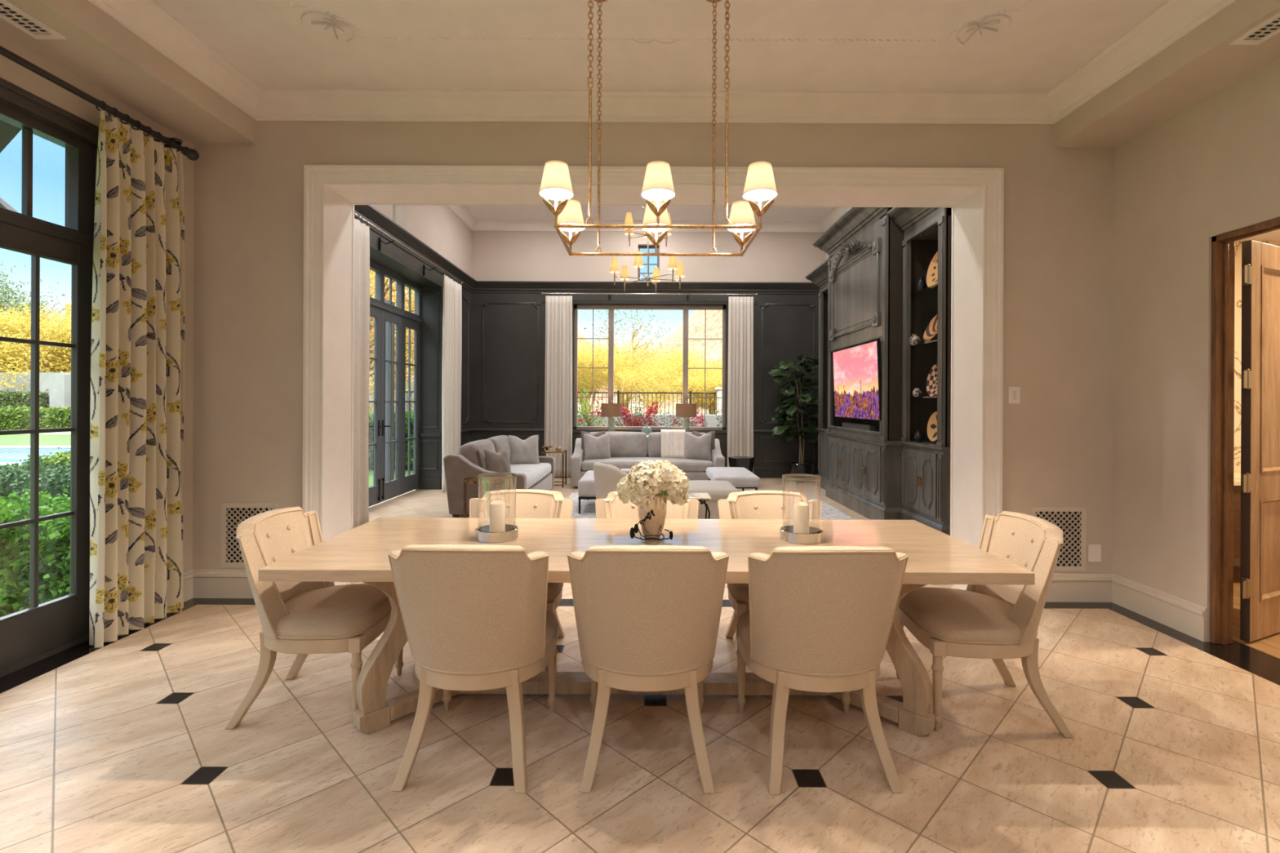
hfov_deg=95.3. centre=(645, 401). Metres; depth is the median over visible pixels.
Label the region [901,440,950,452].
countertop
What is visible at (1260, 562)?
panelled door
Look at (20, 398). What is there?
clipped hedge
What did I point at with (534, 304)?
trim
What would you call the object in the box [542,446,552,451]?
footed bowl
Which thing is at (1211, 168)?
wall
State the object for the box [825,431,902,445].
countertop
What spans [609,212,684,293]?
chandelier
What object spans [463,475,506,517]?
side table
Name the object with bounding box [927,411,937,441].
woven basket
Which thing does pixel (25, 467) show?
clipped hedge
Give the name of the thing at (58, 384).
wall
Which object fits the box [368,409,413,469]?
clipped hedge
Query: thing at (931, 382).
woven basket
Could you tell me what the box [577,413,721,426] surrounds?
wall
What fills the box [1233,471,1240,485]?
countertop
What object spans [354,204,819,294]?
trim
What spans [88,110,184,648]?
floral curtain
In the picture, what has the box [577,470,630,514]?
ottoman
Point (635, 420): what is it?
bougainvillea
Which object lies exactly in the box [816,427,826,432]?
countertop
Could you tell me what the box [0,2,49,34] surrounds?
grille
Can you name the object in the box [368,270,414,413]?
tree
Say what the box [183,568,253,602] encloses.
baseboard
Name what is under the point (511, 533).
hurricane candle holder
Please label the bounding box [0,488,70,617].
clipped hedge
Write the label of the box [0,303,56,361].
tree
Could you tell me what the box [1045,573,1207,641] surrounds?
baseboard
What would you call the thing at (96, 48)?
ceiling
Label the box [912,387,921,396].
jar
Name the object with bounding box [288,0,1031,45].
trim
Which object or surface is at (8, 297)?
tree
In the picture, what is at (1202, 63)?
ceiling
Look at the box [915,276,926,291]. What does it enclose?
jar
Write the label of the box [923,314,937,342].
woven basket
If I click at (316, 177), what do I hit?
trim
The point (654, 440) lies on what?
cushion
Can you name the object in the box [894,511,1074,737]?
dining chair
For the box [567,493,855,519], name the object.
area rug
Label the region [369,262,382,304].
window
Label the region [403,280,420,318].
window
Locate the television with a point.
(857, 370)
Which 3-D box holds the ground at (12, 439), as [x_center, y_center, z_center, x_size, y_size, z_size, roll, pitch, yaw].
[-31.957,1.506,6.500,56.100,0.300,37.000,0,0,0]
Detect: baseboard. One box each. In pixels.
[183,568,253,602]
[440,466,818,489]
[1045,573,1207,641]
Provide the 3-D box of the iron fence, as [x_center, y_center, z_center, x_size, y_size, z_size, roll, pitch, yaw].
[-2.475,0.089,17.000,9.050,0.840,0.060,0,0,0]
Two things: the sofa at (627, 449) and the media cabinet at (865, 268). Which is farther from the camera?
the sofa at (627, 449)
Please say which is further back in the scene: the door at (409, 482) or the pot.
the pot
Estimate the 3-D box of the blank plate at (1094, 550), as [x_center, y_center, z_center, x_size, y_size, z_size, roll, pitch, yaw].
[3.272,1.103,4.253,0.090,0.124,0.009,0,0,0]
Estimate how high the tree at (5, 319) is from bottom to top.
5.985 m
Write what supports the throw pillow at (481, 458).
on the sofa at (458, 467)
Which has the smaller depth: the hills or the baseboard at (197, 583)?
the baseboard at (197, 583)
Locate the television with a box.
[832,340,881,422]
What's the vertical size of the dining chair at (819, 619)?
0.902 m
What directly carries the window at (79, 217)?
in the wall at (11, 71)
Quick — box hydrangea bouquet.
[616,459,689,506]
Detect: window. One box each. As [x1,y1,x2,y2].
[0,102,94,237]
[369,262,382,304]
[382,269,403,312]
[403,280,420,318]
[573,304,725,429]
[638,245,659,280]
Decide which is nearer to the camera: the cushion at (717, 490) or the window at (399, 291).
the cushion at (717, 490)
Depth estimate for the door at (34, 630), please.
3.36 m
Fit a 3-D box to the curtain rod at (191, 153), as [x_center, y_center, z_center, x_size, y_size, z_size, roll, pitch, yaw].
[-3.207,-1.729,1.103,0.170,0.100,6.006,0,0,0]
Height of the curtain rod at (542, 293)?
0.160 m
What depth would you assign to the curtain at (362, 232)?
6.46 m
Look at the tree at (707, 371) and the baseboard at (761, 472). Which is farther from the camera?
the tree at (707, 371)
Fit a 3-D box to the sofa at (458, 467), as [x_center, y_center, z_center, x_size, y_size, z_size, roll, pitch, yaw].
[-1.996,0.976,8.400,1.003,0.909,2.453,0,0,0]
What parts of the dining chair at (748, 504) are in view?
leg, seat rail, seat, leg, backrest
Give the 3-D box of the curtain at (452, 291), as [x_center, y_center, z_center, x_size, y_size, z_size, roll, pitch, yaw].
[-3.134,-0.284,9.452,0.084,3.380,0.874,0,0,0]
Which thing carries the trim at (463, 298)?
attached to the wall at (11, 71)
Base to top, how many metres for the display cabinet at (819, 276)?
3.660 m
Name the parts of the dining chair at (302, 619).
leg, backrest, leg, seat rail, seat, leg, leg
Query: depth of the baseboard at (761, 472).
11.13 m
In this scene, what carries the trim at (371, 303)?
attached to the wall at (11, 71)
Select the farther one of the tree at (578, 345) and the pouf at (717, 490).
the tree at (578, 345)
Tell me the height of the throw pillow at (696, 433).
0.406 m
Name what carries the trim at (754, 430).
attached to the wall at (510, 365)
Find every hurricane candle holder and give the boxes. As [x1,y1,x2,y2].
[475,472,518,542]
[779,473,822,544]
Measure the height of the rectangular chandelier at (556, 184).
1.428 m
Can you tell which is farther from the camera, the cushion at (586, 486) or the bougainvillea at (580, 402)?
the bougainvillea at (580, 402)
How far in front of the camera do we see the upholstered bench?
7.68 m
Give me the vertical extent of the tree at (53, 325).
7.000 m
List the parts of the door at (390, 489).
handle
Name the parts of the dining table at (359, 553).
leg, leg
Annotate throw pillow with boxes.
[475,448,487,470]
[484,447,511,472]
[508,435,539,464]
[580,431,605,455]
[583,433,610,460]
[684,432,711,460]
[692,431,715,453]
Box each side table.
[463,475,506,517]
[540,449,566,487]
[688,492,711,519]
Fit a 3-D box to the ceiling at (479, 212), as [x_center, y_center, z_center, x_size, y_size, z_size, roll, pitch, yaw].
[-0.049,-3.470,7.952,7.370,0.100,6.995,0,0,0]
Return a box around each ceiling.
[0,0,255,143]
[154,0,1167,92]
[464,205,834,221]
[1053,0,1279,147]
[1239,229,1279,240]
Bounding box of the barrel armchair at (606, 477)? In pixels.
[592,462,628,499]
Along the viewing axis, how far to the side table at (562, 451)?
9.77 m
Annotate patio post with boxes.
[373,300,395,482]
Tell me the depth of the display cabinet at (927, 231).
6.49 m
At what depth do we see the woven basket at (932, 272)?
6.46 m
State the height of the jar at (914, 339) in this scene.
0.125 m
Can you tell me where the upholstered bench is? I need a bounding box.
[706,466,760,491]
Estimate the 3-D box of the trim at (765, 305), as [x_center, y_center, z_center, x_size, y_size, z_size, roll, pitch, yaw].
[2.712,-0.363,11.136,1.079,3.030,0.030,0,0,0]
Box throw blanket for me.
[660,429,685,458]
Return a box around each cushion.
[458,439,495,466]
[487,435,511,460]
[510,462,551,488]
[577,470,630,497]
[581,457,713,471]
[589,431,647,457]
[647,431,705,457]
[687,480,738,501]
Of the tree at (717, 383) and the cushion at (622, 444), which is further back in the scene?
the tree at (717, 383)
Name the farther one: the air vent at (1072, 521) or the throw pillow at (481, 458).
the throw pillow at (481, 458)
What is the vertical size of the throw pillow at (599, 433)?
0.426 m
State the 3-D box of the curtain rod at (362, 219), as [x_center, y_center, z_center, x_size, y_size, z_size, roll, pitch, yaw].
[-3.209,-1.964,7.790,0.228,0.160,4.252,0,0,0]
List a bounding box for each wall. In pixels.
[0,32,471,572]
[0,372,413,412]
[192,120,1114,573]
[471,230,825,466]
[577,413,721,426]
[825,57,1279,641]
[1233,240,1279,566]
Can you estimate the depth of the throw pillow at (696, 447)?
9.96 m
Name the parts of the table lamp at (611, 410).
lamp shade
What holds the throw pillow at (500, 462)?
on the sofa at (458, 467)
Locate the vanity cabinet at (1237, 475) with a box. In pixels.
[1233,471,1240,558]
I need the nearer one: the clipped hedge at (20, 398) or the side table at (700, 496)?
the side table at (700, 496)
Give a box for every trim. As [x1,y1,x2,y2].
[0,77,98,677]
[26,431,71,434]
[88,0,1236,124]
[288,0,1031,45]
[302,164,1004,541]
[324,185,982,590]
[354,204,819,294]
[369,260,421,322]
[415,292,440,489]
[440,427,544,436]
[447,205,850,231]
[460,296,470,443]
[480,302,540,452]
[572,299,728,434]
[753,429,818,433]
[759,303,816,462]
[1209,217,1279,644]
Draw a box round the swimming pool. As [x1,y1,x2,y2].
[0,445,71,465]
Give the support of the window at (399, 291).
in the wall at (11, 71)
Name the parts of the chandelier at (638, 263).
lamp shade, lamp shade, lamp shade, lamp shade, arm, arm, arm, arm, lamp shade, arm, lamp shade, stem, arm, lamp shade, arm, arm, arm, lamp shade, lamp shade, lamp shade, lamp shade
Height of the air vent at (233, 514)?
0.470 m
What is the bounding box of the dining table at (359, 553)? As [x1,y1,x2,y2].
[257,517,1035,737]
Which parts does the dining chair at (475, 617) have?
leg, leg, backrest, seat rail, leg, seat, leg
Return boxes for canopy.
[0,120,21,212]
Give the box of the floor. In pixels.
[0,476,1279,852]
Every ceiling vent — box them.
[0,0,65,39]
[1229,12,1279,44]
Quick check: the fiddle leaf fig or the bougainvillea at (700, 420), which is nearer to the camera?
the fiddle leaf fig
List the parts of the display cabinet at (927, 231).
cornice, panel moulding, door, handle, opening moulding, panel moulding, door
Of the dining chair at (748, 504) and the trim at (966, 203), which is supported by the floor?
the dining chair at (748, 504)
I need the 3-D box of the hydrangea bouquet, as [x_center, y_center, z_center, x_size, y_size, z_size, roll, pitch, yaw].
[0.035,0.467,2.889,0.361,0.368,0.265,0,0,0]
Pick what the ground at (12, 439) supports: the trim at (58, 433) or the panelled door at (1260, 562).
the trim at (58, 433)
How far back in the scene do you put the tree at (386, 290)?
11.49 m
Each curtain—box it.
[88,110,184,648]
[352,218,369,528]
[441,274,462,493]
[544,295,572,476]
[727,296,753,473]
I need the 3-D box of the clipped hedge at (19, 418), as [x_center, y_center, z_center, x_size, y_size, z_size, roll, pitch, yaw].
[-23.973,0.807,25.943,20.229,1.301,1.703,0,0,0]
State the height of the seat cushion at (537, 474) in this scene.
0.230 m
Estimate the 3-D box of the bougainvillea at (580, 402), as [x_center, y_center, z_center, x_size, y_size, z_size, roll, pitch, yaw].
[-1.476,0.524,13.488,1.265,2.248,1.291,0,0,-39]
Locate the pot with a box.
[789,462,813,481]
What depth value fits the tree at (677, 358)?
22.65 m
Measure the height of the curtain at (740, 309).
3.410 m
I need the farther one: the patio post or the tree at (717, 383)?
the tree at (717, 383)
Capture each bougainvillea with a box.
[577,376,605,426]
[607,391,666,426]
[652,397,706,426]
[715,398,721,426]
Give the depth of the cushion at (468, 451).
7.44 m
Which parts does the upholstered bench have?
frame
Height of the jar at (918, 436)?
0.125 m
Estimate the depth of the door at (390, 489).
8.46 m
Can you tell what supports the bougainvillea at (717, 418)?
on the ground
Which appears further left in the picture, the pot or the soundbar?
the pot
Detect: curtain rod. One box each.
[0,45,199,160]
[354,212,462,284]
[541,292,758,300]
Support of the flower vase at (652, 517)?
on the dining table at (359, 553)
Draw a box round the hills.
[368,289,722,407]
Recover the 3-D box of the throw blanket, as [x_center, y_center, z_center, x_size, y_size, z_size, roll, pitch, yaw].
[0.481,0.733,10.184,0.432,0.484,0.430,0,0,0]
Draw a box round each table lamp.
[600,400,622,431]
[675,400,697,431]
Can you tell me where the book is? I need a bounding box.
[621,468,632,472]
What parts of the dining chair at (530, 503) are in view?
backrest, leg, seat, seat rail, leg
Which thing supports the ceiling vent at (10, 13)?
in the ceiling at (96, 48)
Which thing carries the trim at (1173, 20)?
attached to the wall at (1059, 202)
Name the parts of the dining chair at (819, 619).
leg, seat, leg, seat rail, backrest, leg, leg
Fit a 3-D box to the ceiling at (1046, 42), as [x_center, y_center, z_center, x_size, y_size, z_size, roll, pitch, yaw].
[0.067,-2.250,0.528,5.823,0.100,7.457,0,0,0]
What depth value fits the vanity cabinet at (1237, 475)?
4.62 m
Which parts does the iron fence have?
post, post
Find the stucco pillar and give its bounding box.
[715,386,721,414]
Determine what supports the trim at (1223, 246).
attached to the wall at (1211, 168)
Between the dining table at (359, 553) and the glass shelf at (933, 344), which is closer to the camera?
the dining table at (359, 553)
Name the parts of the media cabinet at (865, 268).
panel moulding, door, panel moulding, door, cornice, panel moulding, niche frame, panel, panel moulding, door, panel moulding, door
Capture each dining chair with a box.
[224,506,403,728]
[387,544,558,793]
[469,488,573,671]
[567,545,728,793]
[595,491,698,519]
[717,490,822,638]
[735,546,908,795]
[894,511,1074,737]
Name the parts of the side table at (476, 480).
leg, glass, leg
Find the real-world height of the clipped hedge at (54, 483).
0.905 m
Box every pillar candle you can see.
[488,498,505,532]
[793,500,808,533]
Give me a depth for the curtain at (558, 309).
11.00 m
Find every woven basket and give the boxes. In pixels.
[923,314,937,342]
[926,251,937,286]
[926,363,937,396]
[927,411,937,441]
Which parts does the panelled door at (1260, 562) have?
panel moulding, panel moulding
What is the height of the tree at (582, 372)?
3.122 m
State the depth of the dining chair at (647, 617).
2.20 m
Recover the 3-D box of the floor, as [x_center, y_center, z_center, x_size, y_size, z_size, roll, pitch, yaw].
[1.343,1.476,4.125,10.500,0.060,14.650,0,0,0]
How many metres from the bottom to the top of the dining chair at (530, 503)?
0.902 m
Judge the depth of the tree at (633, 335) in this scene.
23.85 m
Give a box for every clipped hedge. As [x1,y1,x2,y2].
[0,389,49,408]
[0,404,71,431]
[0,455,70,479]
[0,464,70,500]
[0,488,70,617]
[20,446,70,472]
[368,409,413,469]
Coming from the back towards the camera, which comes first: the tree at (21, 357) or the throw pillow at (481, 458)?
the tree at (21, 357)
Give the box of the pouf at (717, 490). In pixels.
[687,480,738,519]
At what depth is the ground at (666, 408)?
33.73 m
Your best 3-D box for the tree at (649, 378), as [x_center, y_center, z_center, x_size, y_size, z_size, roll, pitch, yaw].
[0.370,-0.513,20.006,3.788,2.106,3.743,0,0,-25]
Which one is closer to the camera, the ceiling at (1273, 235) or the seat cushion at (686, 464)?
the ceiling at (1273, 235)
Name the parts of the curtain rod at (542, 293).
rod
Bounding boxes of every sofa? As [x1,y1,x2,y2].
[443,435,555,516]
[570,431,724,488]
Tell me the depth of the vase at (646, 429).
10.71 m
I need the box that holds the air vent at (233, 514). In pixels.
[221,502,277,567]
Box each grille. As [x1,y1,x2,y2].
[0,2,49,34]
[1245,18,1279,39]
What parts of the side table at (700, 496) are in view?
leg, leg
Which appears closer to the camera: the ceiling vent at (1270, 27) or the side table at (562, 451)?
the ceiling vent at (1270, 27)
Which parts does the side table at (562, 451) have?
frame, glass, leg, leg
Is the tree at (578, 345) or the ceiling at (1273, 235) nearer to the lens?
the ceiling at (1273, 235)
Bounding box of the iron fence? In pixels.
[405,391,715,414]
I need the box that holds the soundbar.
[842,422,876,431]
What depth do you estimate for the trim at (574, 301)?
11.13 m
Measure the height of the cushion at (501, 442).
0.489 m
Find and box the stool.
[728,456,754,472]
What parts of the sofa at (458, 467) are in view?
arm, arm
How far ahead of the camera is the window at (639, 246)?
11.26 m
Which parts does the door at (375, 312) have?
handle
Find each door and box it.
[0,221,93,670]
[368,305,382,506]
[380,308,401,502]
[400,315,418,494]
[1240,240,1279,642]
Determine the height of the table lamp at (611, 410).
0.680 m
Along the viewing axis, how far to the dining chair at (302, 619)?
2.61 m
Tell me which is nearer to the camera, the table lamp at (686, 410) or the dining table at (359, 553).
the dining table at (359, 553)
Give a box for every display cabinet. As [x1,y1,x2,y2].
[804,254,833,489]
[880,207,951,535]
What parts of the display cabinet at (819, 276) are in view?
cornice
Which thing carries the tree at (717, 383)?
on the ground at (666, 408)
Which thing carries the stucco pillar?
on the ground at (666, 408)
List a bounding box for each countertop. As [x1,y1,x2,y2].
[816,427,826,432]
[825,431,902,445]
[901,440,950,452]
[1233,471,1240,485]
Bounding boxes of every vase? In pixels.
[630,488,672,541]
[641,424,652,437]
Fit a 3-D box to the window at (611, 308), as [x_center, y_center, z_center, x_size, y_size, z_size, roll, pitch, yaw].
[0.078,-0.667,11.280,2.920,2.395,0.100,0,0,0]
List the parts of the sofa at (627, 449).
arm, arm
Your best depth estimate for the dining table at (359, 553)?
2.71 m
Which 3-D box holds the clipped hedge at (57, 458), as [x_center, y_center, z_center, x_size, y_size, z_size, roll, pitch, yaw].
[-8.007,1.108,9.377,3.253,0.819,1.158,0,0,0]
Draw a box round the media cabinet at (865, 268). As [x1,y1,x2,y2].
[812,207,903,519]
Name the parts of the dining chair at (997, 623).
leg, leg, seat, seat rail, leg, backrest, leg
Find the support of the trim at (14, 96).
attached to the wall at (11, 71)
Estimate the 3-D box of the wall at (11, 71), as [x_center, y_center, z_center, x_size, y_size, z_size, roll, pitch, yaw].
[-3.521,-1.006,4.125,0.450,4.860,14.650,0,0,0]
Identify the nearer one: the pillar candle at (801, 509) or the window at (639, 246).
the pillar candle at (801, 509)
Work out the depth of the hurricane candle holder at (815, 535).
2.84 m
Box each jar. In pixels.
[909,333,920,345]
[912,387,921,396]
[913,431,924,442]
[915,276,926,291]
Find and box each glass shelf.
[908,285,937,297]
[909,339,937,347]
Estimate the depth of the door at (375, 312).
8.02 m
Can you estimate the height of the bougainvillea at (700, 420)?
1.794 m
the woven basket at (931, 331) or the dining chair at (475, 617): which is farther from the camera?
the woven basket at (931, 331)
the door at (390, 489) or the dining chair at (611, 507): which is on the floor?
the dining chair at (611, 507)
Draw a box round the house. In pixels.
[706,354,722,362]
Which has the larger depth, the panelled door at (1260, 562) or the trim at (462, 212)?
the trim at (462, 212)
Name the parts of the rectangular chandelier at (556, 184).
stem, lamp shade, shade trim, lamp shade, shade trim, hanging rod, chain, hanging rod, chain, stem, lamp shade, shade trim, stem, lamp shade, frame, shade trim, hanging rod, chain, hanging rod, chain, shade trim, lamp shade, stem, lamp shade, shade trim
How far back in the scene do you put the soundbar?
7.76 m
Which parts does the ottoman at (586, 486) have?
leg, frame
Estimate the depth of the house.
252.02 m
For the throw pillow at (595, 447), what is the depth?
9.96 m
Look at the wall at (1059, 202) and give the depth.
4.26 m
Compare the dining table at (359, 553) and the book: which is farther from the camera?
the book
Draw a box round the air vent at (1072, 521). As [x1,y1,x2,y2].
[1030,506,1086,571]
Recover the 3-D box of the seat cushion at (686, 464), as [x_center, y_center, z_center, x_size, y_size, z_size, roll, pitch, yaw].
[0.030,1.075,10.030,2.190,0.230,0.830,0,0,0]
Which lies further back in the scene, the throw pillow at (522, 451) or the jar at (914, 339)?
the throw pillow at (522, 451)
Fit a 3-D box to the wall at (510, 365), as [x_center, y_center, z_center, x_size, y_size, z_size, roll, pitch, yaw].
[0.149,-0.989,11.300,6.950,4.860,0.300,0,0,0]
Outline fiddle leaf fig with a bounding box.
[767,354,819,481]
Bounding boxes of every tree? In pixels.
[0,262,66,337]
[0,299,71,391]
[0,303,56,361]
[0,319,53,377]
[22,307,71,372]
[368,269,414,417]
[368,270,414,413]
[577,333,658,413]
[577,345,617,408]
[584,309,670,409]
[588,329,719,414]
[604,357,711,414]
[663,368,721,414]
[679,352,722,412]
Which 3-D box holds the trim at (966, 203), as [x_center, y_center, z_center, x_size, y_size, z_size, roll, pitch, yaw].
[0.051,-0.076,4.456,4.834,3.032,0.398,0,0,0]
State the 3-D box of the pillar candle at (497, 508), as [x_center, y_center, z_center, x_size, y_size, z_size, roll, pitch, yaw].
[-0.738,0.575,2.900,0.076,0.194,0.076,0,0,0]
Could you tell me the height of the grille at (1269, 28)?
0.005 m
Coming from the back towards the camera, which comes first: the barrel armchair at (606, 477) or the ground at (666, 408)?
the ground at (666, 408)
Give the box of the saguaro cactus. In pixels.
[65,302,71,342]
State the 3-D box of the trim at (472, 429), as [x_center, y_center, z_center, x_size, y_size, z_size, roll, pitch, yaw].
[-2.410,0.537,10.325,1.845,0.065,1.650,0,0,0]
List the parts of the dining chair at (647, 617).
leg, leg, seat rail, backrest, leg, leg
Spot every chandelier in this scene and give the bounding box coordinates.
[539,0,777,257]
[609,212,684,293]
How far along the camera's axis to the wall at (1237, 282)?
5.20 m
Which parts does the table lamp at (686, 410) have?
lamp shade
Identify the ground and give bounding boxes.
[0,434,413,487]
[577,406,715,414]
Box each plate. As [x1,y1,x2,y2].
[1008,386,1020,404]
[1088,544,1101,561]

